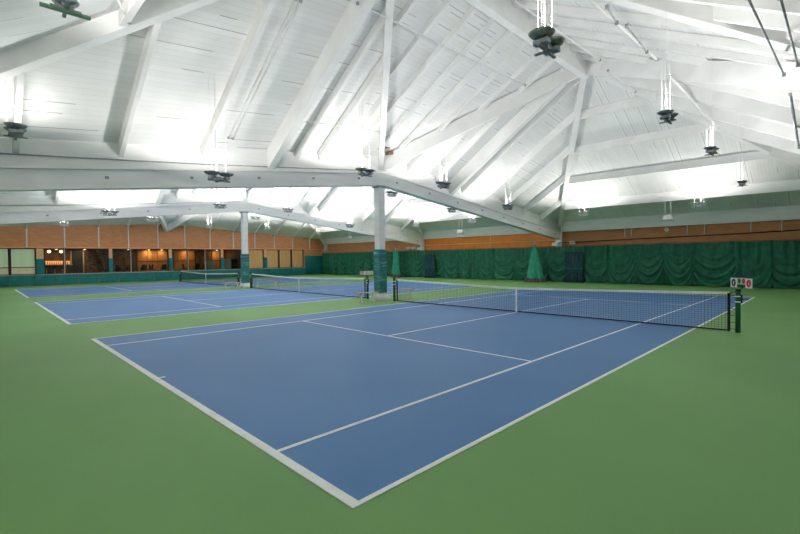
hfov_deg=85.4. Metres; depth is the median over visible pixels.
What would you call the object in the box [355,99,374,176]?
uplight
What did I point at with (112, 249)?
window
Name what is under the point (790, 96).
rod
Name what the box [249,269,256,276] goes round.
pad
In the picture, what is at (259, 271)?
pad
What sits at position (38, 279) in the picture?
pad
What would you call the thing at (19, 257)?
roller blind
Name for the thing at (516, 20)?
ridge beam
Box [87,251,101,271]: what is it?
potted tree
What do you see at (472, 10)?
joist
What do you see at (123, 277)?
pad
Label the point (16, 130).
uplight
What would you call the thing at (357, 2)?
rod
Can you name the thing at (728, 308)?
net
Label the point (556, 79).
beam
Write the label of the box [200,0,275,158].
joist
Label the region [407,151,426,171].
joist
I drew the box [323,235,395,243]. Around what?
beam
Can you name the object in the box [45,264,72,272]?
countertop
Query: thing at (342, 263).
curtain
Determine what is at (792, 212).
beam
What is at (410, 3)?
joist
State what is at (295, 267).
trim
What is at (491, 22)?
joist
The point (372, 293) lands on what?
bench
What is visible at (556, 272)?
curtain
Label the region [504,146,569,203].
joist
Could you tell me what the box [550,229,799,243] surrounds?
cable
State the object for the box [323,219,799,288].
wall
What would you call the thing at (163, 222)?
beam
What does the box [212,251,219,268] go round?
wood wall panel
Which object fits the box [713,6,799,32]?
joist
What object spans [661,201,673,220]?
floodlight
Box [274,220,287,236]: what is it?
joist
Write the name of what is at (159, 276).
pad
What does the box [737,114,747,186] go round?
uplight
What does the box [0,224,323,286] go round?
wall
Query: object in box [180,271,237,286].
net
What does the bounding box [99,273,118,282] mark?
pad
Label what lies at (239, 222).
joist
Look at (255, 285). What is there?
net
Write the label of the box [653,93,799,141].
joist
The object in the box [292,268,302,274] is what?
pad
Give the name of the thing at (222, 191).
joist
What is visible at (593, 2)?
rod
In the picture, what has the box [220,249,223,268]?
window post
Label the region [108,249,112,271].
window post
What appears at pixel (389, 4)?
beam
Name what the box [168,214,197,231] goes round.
beam
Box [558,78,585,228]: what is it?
beam
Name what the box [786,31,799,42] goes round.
joist
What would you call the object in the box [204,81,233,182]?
uplight
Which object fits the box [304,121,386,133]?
rod
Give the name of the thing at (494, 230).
beam
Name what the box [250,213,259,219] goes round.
uplight
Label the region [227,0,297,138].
rod
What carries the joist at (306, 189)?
attached to the ceiling at (344, 195)
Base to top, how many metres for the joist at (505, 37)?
3.840 m
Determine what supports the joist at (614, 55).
attached to the ceiling at (84, 95)
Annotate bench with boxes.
[221,282,241,288]
[355,292,378,301]
[389,289,414,298]
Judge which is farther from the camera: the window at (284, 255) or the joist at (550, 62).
the window at (284, 255)
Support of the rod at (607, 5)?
attached to the ceiling at (84, 95)
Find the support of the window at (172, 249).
in the wall at (140, 236)
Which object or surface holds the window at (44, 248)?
in the wall at (140, 236)
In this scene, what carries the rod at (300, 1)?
attached to the ceiling at (84, 95)
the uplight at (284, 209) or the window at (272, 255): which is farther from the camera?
the window at (272, 255)
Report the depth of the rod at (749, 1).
8.38 m
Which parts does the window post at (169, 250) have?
post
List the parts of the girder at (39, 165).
bolt plate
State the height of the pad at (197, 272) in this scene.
0.885 m
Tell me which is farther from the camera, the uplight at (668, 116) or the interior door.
the interior door
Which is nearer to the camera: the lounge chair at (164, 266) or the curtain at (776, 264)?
the curtain at (776, 264)
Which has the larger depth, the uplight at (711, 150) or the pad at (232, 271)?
the pad at (232, 271)
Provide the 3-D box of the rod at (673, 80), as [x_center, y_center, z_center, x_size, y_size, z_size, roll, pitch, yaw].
[10.799,-5.872,15.752,5.951,0.585,0.080,-2,2,-42]
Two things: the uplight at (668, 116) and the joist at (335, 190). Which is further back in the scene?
the joist at (335, 190)
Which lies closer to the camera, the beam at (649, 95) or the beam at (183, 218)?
the beam at (649, 95)
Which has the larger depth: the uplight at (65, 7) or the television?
the television
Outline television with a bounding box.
[231,259,237,268]
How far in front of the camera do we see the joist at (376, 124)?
19.00 m
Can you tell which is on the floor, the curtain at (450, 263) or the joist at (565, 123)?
the curtain at (450, 263)
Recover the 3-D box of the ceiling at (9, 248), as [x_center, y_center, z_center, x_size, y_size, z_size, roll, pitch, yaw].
[-28.896,-1.842,43.368,24.900,0.100,5.130,-2,2,-45]
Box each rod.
[117,0,130,24]
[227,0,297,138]
[231,0,301,139]
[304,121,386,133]
[356,1,525,85]
[511,0,600,61]
[588,0,658,60]
[605,4,618,24]
[607,69,635,92]
[625,23,648,53]
[669,75,718,128]
[745,0,785,76]
[777,0,799,66]
[788,92,799,148]
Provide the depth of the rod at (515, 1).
12.94 m
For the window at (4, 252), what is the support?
in the wall at (140, 236)
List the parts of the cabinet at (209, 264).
door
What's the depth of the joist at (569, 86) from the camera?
22.60 m
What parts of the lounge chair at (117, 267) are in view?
backrest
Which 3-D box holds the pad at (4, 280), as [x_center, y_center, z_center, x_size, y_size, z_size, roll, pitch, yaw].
[-32.916,1.198,35.398,1.530,0.885,0.080,-2,2,-45]
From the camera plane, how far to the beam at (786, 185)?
25.89 m
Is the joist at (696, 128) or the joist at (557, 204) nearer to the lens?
the joist at (696, 128)
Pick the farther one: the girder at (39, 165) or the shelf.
the shelf
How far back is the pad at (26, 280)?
36.47 m
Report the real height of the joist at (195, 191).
3.115 m
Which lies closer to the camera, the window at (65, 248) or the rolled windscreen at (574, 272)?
the rolled windscreen at (574, 272)
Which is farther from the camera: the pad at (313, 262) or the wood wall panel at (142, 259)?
the pad at (313, 262)
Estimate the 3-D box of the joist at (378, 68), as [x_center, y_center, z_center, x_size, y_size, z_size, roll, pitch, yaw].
[-1.967,-6.109,16.965,0.120,3.115,4.266,-2,2,-45]
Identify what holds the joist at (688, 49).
attached to the ceiling at (84, 95)
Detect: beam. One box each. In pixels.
[0,0,218,81]
[157,216,167,230]
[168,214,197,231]
[225,148,246,200]
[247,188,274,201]
[309,224,322,242]
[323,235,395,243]
[378,0,394,169]
[384,69,578,170]
[400,193,422,235]
[416,212,481,222]
[423,225,531,238]
[465,0,588,79]
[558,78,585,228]
[562,205,799,231]
[564,179,799,209]
[569,151,773,183]
[586,58,799,89]
[594,75,799,168]
[602,0,799,54]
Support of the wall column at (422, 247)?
on the floor
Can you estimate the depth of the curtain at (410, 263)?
45.66 m
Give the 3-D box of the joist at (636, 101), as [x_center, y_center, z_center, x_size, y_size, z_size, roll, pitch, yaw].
[10.746,-8.010,21.672,0.160,0.440,3.638,-2,2,-45]
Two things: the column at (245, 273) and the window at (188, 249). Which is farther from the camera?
the window at (188, 249)
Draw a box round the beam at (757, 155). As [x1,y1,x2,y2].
[569,151,773,183]
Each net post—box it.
[366,276,372,298]
[393,277,395,300]
[735,289,748,332]
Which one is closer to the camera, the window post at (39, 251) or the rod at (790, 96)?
the rod at (790, 96)
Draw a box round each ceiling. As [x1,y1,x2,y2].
[0,0,799,221]
[0,137,505,230]
[0,192,363,238]
[9,248,126,249]
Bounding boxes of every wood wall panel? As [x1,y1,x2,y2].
[137,250,166,270]
[174,250,194,269]
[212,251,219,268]
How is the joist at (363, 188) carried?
attached to the ceiling at (344, 195)
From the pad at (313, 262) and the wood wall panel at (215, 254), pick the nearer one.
the wood wall panel at (215, 254)
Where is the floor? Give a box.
[0,274,799,533]
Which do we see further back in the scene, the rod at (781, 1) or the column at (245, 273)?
the column at (245, 273)
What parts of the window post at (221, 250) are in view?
post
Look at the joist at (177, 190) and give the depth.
27.94 m
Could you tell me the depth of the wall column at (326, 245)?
56.92 m
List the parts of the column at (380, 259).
cap plate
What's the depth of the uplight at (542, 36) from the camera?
5.64 m
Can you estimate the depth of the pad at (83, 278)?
39.67 m
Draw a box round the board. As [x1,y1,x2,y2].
[424,233,554,250]
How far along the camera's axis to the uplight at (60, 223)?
33.79 m
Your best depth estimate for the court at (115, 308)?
21.32 m
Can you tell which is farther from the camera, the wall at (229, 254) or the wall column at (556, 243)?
the wall at (229, 254)
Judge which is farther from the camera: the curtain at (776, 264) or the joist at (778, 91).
the curtain at (776, 264)
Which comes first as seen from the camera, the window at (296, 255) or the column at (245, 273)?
the column at (245, 273)
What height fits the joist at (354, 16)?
5.287 m
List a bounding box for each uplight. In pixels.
[3,76,27,140]
[39,0,90,20]
[58,221,70,225]
[100,190,118,215]
[146,217,158,220]
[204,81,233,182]
[213,189,225,208]
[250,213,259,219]
[282,188,293,212]
[345,205,354,227]
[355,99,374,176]
[386,191,397,196]
[435,122,450,188]
[446,208,455,212]
[502,155,513,209]
[528,0,564,58]
[576,191,589,215]
[657,0,678,123]
[690,168,707,207]
[703,58,718,155]
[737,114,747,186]
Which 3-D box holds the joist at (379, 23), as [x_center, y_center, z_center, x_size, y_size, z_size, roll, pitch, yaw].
[-2.290,-6.375,15.717,0.120,3.971,5.588,-2,2,-45]
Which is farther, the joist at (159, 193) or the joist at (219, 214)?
the joist at (219, 214)
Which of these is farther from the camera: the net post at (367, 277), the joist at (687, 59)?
the net post at (367, 277)
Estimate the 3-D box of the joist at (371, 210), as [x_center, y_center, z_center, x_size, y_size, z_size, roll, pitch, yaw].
[-1.802,-5.667,37.621,0.140,3.352,4.481,-2,2,-45]
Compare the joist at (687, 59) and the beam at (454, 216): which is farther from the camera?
the beam at (454, 216)
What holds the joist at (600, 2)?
attached to the ceiling at (84, 95)
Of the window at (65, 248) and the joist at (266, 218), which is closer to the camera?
the window at (65, 248)
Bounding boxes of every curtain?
[322,252,372,274]
[386,251,392,275]
[398,250,422,276]
[422,249,470,278]
[470,246,549,280]
[548,245,585,281]
[585,242,694,284]
[694,239,799,288]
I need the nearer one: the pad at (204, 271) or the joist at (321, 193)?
the joist at (321, 193)
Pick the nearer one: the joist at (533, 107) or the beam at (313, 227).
the joist at (533, 107)
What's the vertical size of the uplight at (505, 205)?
3.074 m
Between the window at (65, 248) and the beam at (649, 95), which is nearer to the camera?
the beam at (649, 95)
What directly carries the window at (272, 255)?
in the wall at (140, 236)
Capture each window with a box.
[0,248,9,274]
[10,248,35,274]
[44,248,63,273]
[65,248,108,273]
[112,249,130,271]
[131,249,168,271]
[172,249,187,270]
[188,249,204,269]
[205,249,220,269]
[223,249,239,268]
[248,249,263,268]
[267,250,278,267]
[279,250,290,267]
[291,250,302,267]
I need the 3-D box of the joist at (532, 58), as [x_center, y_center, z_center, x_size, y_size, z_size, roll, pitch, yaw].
[4.956,-8.320,19.130,0.120,2.235,3.668,-2,2,-45]
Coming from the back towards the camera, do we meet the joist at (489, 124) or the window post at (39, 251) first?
the window post at (39, 251)
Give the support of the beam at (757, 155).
attached to the ceiling at (84, 95)
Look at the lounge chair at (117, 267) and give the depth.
42.38 m
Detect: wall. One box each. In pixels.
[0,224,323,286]
[9,249,224,271]
[225,249,240,268]
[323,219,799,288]
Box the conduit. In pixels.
[442,236,553,246]
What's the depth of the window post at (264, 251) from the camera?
51.88 m
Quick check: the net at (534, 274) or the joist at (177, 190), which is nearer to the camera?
the joist at (177, 190)
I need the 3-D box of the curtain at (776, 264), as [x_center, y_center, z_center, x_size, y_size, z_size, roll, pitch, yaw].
[21.767,-0.160,24.751,0.423,2.787,8.406,-2,2,-45]
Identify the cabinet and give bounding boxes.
[206,261,214,268]
[224,259,230,268]
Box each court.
[15,277,350,297]
[34,281,487,323]
[91,290,754,508]
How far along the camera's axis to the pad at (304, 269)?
55.78 m
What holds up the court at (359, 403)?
on the floor
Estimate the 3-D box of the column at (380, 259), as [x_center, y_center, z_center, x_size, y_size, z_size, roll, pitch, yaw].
[-0.977,-1.162,21.067,0.700,5.520,0.700,-2,2,-45]
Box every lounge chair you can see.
[114,265,120,271]
[160,264,166,269]
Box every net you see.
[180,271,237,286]
[251,274,365,297]
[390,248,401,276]
[395,279,734,330]
[524,242,546,281]
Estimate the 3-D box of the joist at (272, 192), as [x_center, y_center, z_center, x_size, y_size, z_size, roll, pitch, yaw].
[-9.160,-5.883,31.970,0.120,1.774,2.198,-2,2,-45]
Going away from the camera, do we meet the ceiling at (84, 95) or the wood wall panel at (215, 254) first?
the ceiling at (84, 95)
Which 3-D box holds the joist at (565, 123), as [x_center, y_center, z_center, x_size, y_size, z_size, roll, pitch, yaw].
[7.285,-6.234,24.959,0.140,4.223,5.866,-2,2,-45]
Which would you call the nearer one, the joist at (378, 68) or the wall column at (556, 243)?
the joist at (378, 68)
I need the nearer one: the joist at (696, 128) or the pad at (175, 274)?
the joist at (696, 128)
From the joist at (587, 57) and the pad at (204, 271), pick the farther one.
the pad at (204, 271)
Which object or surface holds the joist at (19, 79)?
attached to the ceiling at (84, 95)
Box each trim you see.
[0,246,323,249]
[0,267,304,275]
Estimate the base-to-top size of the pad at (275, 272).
0.885 m
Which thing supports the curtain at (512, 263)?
on the floor
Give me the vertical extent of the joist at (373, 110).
2.258 m
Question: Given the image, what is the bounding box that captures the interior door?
[70,250,83,272]
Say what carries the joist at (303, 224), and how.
attached to the ceiling at (226, 221)
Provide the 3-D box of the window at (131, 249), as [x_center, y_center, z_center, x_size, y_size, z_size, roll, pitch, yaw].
[-25.007,-0.682,43.386,3.330,2.250,0.100,-2,2,-45]
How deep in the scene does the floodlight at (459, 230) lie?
38.33 m
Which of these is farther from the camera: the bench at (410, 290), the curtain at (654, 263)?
the curtain at (654, 263)
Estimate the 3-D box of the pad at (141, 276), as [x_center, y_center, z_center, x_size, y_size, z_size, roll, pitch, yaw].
[-25.189,0.950,43.011,1.530,0.885,0.080,-2,2,-45]
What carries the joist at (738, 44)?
attached to the ceiling at (84, 95)
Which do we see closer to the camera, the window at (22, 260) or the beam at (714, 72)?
the beam at (714, 72)
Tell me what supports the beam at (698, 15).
attached to the ceiling at (84, 95)
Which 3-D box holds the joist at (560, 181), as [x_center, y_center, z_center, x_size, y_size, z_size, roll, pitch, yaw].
[9.769,-4.903,29.321,0.140,2.481,3.157,-2,2,-45]
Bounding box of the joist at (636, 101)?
[580,96,652,118]
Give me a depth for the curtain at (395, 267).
45.73 m
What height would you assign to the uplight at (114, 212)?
2.956 m
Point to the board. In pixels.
(509, 241)
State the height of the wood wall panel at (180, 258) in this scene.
2.540 m
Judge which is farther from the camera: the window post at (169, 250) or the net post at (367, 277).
the window post at (169, 250)
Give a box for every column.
[239,211,249,287]
[322,241,327,252]
[371,185,390,300]
[417,234,424,250]
[552,225,561,281]
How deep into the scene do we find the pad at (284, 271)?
53.87 m
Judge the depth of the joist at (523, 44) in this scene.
18.73 m
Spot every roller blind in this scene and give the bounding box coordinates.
[0,249,7,266]
[11,249,34,266]
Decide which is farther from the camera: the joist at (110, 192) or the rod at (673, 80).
the joist at (110, 192)
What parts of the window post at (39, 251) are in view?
post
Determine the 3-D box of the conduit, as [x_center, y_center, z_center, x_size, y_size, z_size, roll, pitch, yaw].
[7.460,-2.364,39.760,0.057,1.050,14.000,-2,2,-45]
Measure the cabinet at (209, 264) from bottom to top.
1.300 m
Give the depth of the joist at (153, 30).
11.76 m
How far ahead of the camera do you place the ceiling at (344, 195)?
36.91 m
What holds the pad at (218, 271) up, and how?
attached to the wall at (140, 236)
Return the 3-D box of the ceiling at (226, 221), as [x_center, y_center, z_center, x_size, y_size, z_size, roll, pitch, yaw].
[-16.741,-6.489,38.717,35.985,6.595,18.069,-2,2,-45]
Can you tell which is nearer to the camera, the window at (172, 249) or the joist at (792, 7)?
the joist at (792, 7)
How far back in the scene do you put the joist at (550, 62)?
19.48 m
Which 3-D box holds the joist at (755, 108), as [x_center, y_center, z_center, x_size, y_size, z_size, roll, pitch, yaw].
[11.991,-6.032,15.555,0.300,5.962,9.189,-2,2,-45]
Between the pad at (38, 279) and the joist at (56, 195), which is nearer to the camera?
the joist at (56, 195)
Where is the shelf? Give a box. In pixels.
[45,261,69,264]
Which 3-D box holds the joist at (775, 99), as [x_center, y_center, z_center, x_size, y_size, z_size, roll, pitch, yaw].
[11.864,-5.584,13.917,0.120,4.528,7.028,-2,2,-45]
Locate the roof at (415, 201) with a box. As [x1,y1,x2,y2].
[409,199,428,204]
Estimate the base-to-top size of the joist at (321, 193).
5.076 m
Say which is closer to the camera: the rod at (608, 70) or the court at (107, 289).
the rod at (608, 70)
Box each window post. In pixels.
[36,248,43,273]
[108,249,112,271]
[168,249,172,270]
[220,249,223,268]
[263,250,267,267]
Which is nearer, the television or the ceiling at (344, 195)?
the ceiling at (344, 195)
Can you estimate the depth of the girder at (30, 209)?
27.82 m
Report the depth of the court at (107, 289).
32.63 m
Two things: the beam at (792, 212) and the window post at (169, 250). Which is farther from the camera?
the window post at (169, 250)
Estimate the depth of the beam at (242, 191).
30.66 m
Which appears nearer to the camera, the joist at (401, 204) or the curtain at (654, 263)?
the curtain at (654, 263)
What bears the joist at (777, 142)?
attached to the ceiling at (84, 95)
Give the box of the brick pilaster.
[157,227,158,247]
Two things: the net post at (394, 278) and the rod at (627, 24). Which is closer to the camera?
the rod at (627, 24)
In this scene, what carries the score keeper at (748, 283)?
on the net post at (739, 299)
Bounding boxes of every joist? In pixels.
[12,71,24,153]
[54,191,59,202]
[108,190,112,201]
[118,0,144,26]
[118,20,161,156]
[154,189,165,204]
[176,189,180,197]
[193,189,198,196]
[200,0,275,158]
[209,213,221,230]
[220,188,225,196]
[233,219,240,232]
[254,216,268,234]
[267,0,376,169]
[268,188,276,200]
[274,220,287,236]
[282,187,294,203]
[292,223,305,237]
[295,7,384,158]
[295,187,309,206]
[308,187,331,214]
[318,55,382,159]
[319,187,340,212]
[339,94,380,160]
[341,186,367,217]
[351,115,379,160]
[362,189,391,222]
[385,18,495,144]
[385,200,404,224]
[387,6,477,114]
[389,0,452,79]
[392,0,417,34]
[399,30,512,149]
[401,217,412,230]
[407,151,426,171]
[423,132,465,176]
[436,114,503,181]
[438,41,528,130]
[450,84,565,194]
[462,78,580,192]
[477,50,540,111]
[483,111,574,200]
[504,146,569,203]
[512,0,717,32]
[518,59,555,91]
[523,174,565,214]
[528,13,799,57]
[540,199,561,220]
[545,25,786,66]
[557,35,707,64]
[560,0,623,6]
[570,45,649,63]
[574,124,712,154]
[580,96,652,118]
[581,53,603,62]
[597,75,792,126]
[600,63,799,127]
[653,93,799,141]
[670,80,799,109]
[671,0,799,15]
[712,120,799,154]
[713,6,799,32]
[734,85,799,99]
[769,147,799,164]
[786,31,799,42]
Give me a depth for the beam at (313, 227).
54.94 m
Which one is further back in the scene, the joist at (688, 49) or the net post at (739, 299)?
the joist at (688, 49)
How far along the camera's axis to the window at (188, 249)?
46.78 m
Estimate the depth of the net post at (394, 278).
20.25 m
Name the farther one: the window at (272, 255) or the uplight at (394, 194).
the window at (272, 255)
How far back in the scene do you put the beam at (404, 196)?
40.32 m
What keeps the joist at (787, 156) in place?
attached to the ceiling at (84, 95)
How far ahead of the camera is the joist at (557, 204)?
31.59 m
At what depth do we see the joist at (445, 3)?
15.14 m
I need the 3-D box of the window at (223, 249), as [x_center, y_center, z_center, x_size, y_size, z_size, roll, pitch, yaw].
[-19.107,-0.872,49.199,1.920,2.250,0.100,-2,2,-45]
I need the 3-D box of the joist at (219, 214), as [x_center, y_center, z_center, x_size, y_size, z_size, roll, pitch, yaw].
[-18.128,-6.066,44.558,0.120,4.414,7.576,-2,2,-45]
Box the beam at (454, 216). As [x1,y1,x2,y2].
[416,212,481,222]
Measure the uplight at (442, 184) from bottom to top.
3.094 m
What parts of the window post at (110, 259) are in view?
post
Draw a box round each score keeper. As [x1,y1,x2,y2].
[360,271,372,275]
[731,278,752,288]
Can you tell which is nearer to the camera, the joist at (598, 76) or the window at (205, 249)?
the joist at (598, 76)
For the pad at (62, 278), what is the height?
0.885 m
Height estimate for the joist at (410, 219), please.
1.574 m
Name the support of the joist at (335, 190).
attached to the ceiling at (344, 195)
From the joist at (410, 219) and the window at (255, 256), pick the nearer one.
the joist at (410, 219)
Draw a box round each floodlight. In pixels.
[456,219,463,233]
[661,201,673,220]
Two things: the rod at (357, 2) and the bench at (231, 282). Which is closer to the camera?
the rod at (357, 2)
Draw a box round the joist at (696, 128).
[574,124,712,154]
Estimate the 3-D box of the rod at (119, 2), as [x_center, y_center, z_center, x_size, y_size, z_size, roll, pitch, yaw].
[-6.097,-5.669,9.534,0.093,0.120,1.234,-1,1,-20]
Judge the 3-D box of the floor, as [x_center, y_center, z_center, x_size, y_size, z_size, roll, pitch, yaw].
[-5.262,1.578,27.330,36.500,0.120,50.800,-2,2,-45]
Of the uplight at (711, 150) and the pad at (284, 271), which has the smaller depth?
the uplight at (711, 150)
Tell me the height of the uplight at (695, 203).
2.461 m
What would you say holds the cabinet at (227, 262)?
on the floor
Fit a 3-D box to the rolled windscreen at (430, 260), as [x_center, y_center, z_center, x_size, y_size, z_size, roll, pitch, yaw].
[2.979,-0.061,43.368,0.261,2.300,1.488,-2,2,-45]
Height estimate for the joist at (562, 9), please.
4.996 m
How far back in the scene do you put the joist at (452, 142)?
22.15 m
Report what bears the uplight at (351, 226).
hanging from the ceiling at (344, 195)
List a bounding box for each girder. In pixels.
[0,138,559,239]
[0,192,423,244]
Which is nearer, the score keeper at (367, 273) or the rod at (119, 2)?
the rod at (119, 2)
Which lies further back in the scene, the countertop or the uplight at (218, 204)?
the countertop
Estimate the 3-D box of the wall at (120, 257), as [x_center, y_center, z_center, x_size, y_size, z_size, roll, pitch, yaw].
[-30.730,-0.235,45.282,24.900,3.350,0.150,-2,2,-45]
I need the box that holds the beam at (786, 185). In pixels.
[564,179,799,209]
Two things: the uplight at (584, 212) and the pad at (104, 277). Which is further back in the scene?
the pad at (104, 277)
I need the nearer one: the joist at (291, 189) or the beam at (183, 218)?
the joist at (291, 189)
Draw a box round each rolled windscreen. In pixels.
[424,255,435,277]
[564,252,583,282]
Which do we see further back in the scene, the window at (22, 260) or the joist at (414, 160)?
the window at (22, 260)
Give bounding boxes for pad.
[0,276,9,286]
[10,275,33,286]
[34,275,56,285]
[57,274,78,284]
[79,273,98,283]
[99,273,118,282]
[119,272,136,281]
[137,272,154,280]
[155,271,171,280]
[172,271,187,279]
[187,271,202,278]
[203,270,216,278]
[217,270,230,277]
[231,269,240,277]
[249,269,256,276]
[257,269,268,276]
[269,268,280,275]
[281,268,291,275]
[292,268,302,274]
[302,268,312,274]
[305,256,322,273]
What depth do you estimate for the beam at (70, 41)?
10.10 m
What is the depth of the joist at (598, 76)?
17.88 m
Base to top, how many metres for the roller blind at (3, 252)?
1.535 m
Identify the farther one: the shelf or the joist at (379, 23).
the shelf
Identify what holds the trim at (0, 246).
attached to the wall at (140, 236)
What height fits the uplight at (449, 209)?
2.612 m
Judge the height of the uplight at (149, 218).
3.560 m
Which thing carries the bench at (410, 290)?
on the floor

